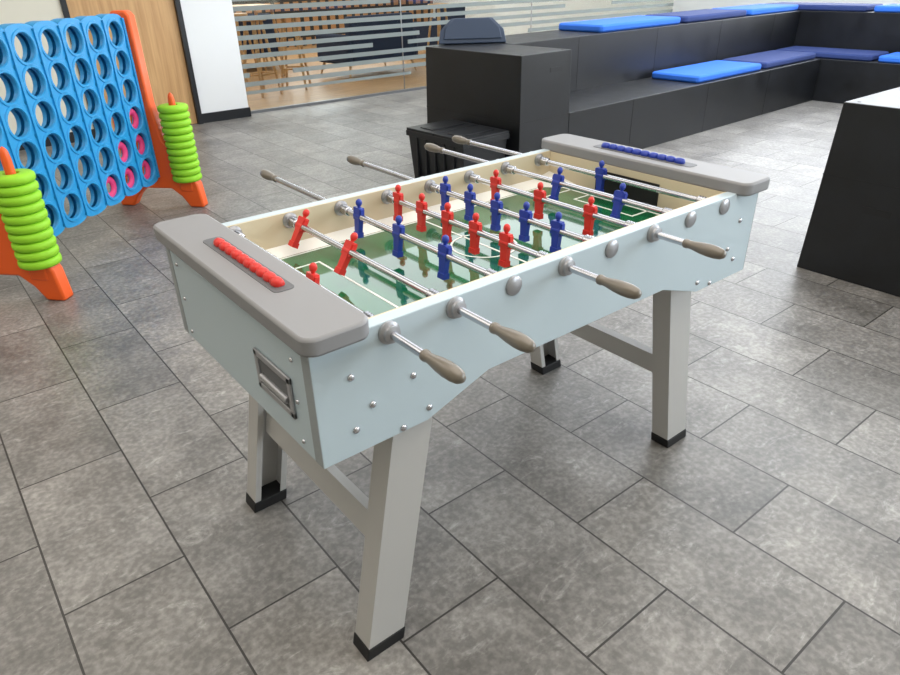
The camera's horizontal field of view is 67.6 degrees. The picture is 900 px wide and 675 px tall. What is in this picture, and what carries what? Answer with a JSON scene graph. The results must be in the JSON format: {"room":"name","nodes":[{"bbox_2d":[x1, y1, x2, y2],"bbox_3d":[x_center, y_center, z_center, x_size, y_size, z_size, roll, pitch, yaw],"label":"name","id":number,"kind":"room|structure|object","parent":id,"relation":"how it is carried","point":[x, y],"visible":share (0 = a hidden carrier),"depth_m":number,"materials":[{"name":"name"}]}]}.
{"room":"game room","nodes":[
{"label":"game room","id":0,"kind":"room"},
{"bbox_2d":[0,0,247,134],"bbox_3d":[-5.559,-2.724,4.865,8.060,3.200,0.300,-22,35,-33],"label":"wall","id":1,"kind":"structure","parent":0,"point":[210,27],"depth_m":7.13,"materials":[{"name":"beige paint"}]},
{"bbox_2d":[60,0,203,132],"bbox_3d":[-3.201,-3.144,6.620,1.100,2.150,0.160,-22,35,-33],"label":"door","id":2,"kind":"structure","parent":1,"relation":"in","point":[160,23],"depth_m":6.88,"materials":[{"name":"brown wood"}]},
{"bbox_2d":[19,107,250,150],"bbox_3d":[-5.446,-1.323,5.530,8.073,0.100,0.145,-22,35,-33],"label":"baseboard","id":3,"kind":"structure","parent":1,"relation":"attached to","point":[241,112],"depth_m":7.49,"materials":[{"name":"black"}]},
{"bbox_2d":[232,0,673,113],"bbox_3d":[0.744,-5.285,9.262,8.140,3.200,0.050,-22,35,-33],"label":"glass partition","id":4,"kind":"structure","parent":1,"relation":"in","point":[352,2],"depth_m":8.38,"materials":[{"name":"clear glass"}]},
{"bbox_2d":[232,0,432,47],"bbox_3d":[-5.248,-7.206,13.034,20.200,3.200,0.150,-22,35,-33],"label":"wall","id":5,"kind":"structure","parent":0,"point":[393,3],"depth_m":15.09,"materials":[{"name":"brown wood"}]},
{"bbox_2d":[0,45,899,674],"bbox_3d":[-0.614,-1.574,5.929,16.200,0.050,19.550,-22,35,-33],"label":"floor","id":6,"kind":"structure","parent":0,"point":[555,536],"depth_m":2.14,"materials":[{"name":"grey tile"}]},
{"bbox_2d":[0,10,207,300],"bbox_3d":[-2.155,-1.130,3.833,0.628,1.251,1.726,3,29,8],"label":"game","id":7,"kind":"object","parent":6,"relation":"on","point":[155,152],"visible":1,"depth_m":3.82,"materials":[{"name":"blue plastic"}]},
{"bbox_2d":[234,13,257,81],"bbox_3d":[-3.050,-4.187,9.770,0.370,0.952,0.371,10,31,20],"label":"wooden stool","id":8,"kind":"object","parent":6,"relation":"on","point":[235,14],"visible":0.28,"depth_m":9.63,"materials":[{"name":"brown wood"}]},
{"bbox_2d":[232,4,285,75],"bbox_3d":[-3.332,-4.536,10.345,1.300,1.021,0.760,-22,35,-33],"label":"cafe table","id":9,"kind":"object","parent":6,"relation":"on","point":[271,10],"visible":0.09,"depth_m":10.49,"materials":[{"name":"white wood"}]},
{"bbox_2d":[238,13,280,68],"bbox_3d":[-3.481,-5.010,11.389,1.000,0.865,0.853,-16,32,-24],"label":"armchair","id":10,"kind":"object","parent":6,"relation":"on","point":[267,21],"visible":0.13,"depth_m":11.09,"materials":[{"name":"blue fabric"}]},
{"bbox_2d":[243,20,282,97],"bbox_3d":[-2.526,-3.691,8.841,0.370,0.952,0.371,17,34,30],"label":"wooden stool","id":11,"kind":"object","parent":6,"relation":"on","point":[260,72],"visible":0.52,"depth_m":8.81,"materials":[{"name":"brown wood"}]},
{"bbox_2d":[280,18,310,89],"bbox_3d":[-2.183,-3.953,9.303,0.370,0.952,0.371,-1,29,0],"label":"wooden stool","id":12,"kind":"object","parent":6,"relation":"on","point":[286,68],"visible":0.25,"depth_m":9.28,"materials":[{"name":"brown wood"}]},
{"bbox_2d":[315,12,417,78],"bbox_3d":[-1.299,-4.629,10.596,1.400,0.865,0.853,-26,37,-37],"label":"sofa","id":13,"kind":"object","parent":6,"relation":"on","point":[386,43],"visible":0.41,"depth_m":10.22,"materials":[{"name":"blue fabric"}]},
{"bbox_2d":[425,3,448,66],"bbox_3d":[-0.178,-4.978,11.086,0.370,0.952,0.371,21,36,35],"label":"wooden stool","id":14,"kind":"object","parent":6,"relation":"on","point":[438,10],"visible":0.27,"depth_m":10.95,"materials":[{"name":"brown wood"}]},
{"bbox_2d":[413,7,464,46],"bbox_3d":[-0.277,-5.689,12.486,0.853,0.865,1.000,15,33,28],"label":"armchair","id":15,"kind":"object","parent":6,"relation":"on","point":[423,30],"visible":0.13,"depth_m":12.06,"materials":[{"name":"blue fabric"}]},
{"bbox_2d":[406,119,509,177],"bbox_3d":[0.055,-1.360,5.033,0.454,0.408,0.644,-23,36,-34],"label":"crate","id":16,"kind":"object","parent":6,"relation":"on","point":[440,133],"visible":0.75,"depth_m":4.87,"materials":[{"name":"black plastic"}]},
{"bbox_2d":[153,134,769,661],"bbox_3d":[0.018,-0.016,2.040,1.454,0.926,1.412,-22,35,-33],"label":"foosball table","id":17,"kind":"object","parent":6,"relation":"on","point":[347,322],"visible":1,"depth_m":1.59,"materials":[{"name":"grey"}]},
{"bbox_2d":[426,43,571,157],"bbox_3d":[0.358,-1.808,5.323,0.550,0.902,1.065,-24,36,-35],"label":"cabinet","id":18,"kind":"object","parent":6,"relation":"on","point":[524,91],"visible":0.66,"depth_m":4.96,"materials":[{"name":"black"}]},
{"bbox_2d":[439,17,505,44],"bbox_3d":[0.177,-2.463,5.395,0.548,0.190,0.081,-4,29,-5],"label":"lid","id":19,"kind":"object","parent":18,"relation":"on","point":[484,29],"visible":1,"depth_m":5.37,"materials":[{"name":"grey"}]},
{"bbox_2d":[500,2,899,148],"bbox_3d":[5.034,-1.613,4.694,5.971,0.965,8.782,-22,35,-33],"label":"seating","id":20,"kind":"object","parent":6,"relation":"on","point":[639,81],"visible":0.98,"depth_m":6.82,"materials":[{"name":"black"}]},
{"bbox_2d":[797,87,899,296],"bbox_3d":[2.372,-0.716,3.300,0.725,0.844,0.800,-22,35,-33],"label":"counter","id":21,"kind":"object","parent":6,"relation":"on","point":[853,233],"visible":1,"depth_m":3.24,"materials":[{"name":"black"}]},
{"bbox_2d":[433,0,899,34],"bbox_3d":[5.728,-5.574,9.569,0.150,3.200,19.550,-22,35,-33],"label":"wall","id":22,"kind":"structure","parent":0,"point":[570,5],"depth_m":13.23,"materials":[{"name":"white paint"}]}
]}

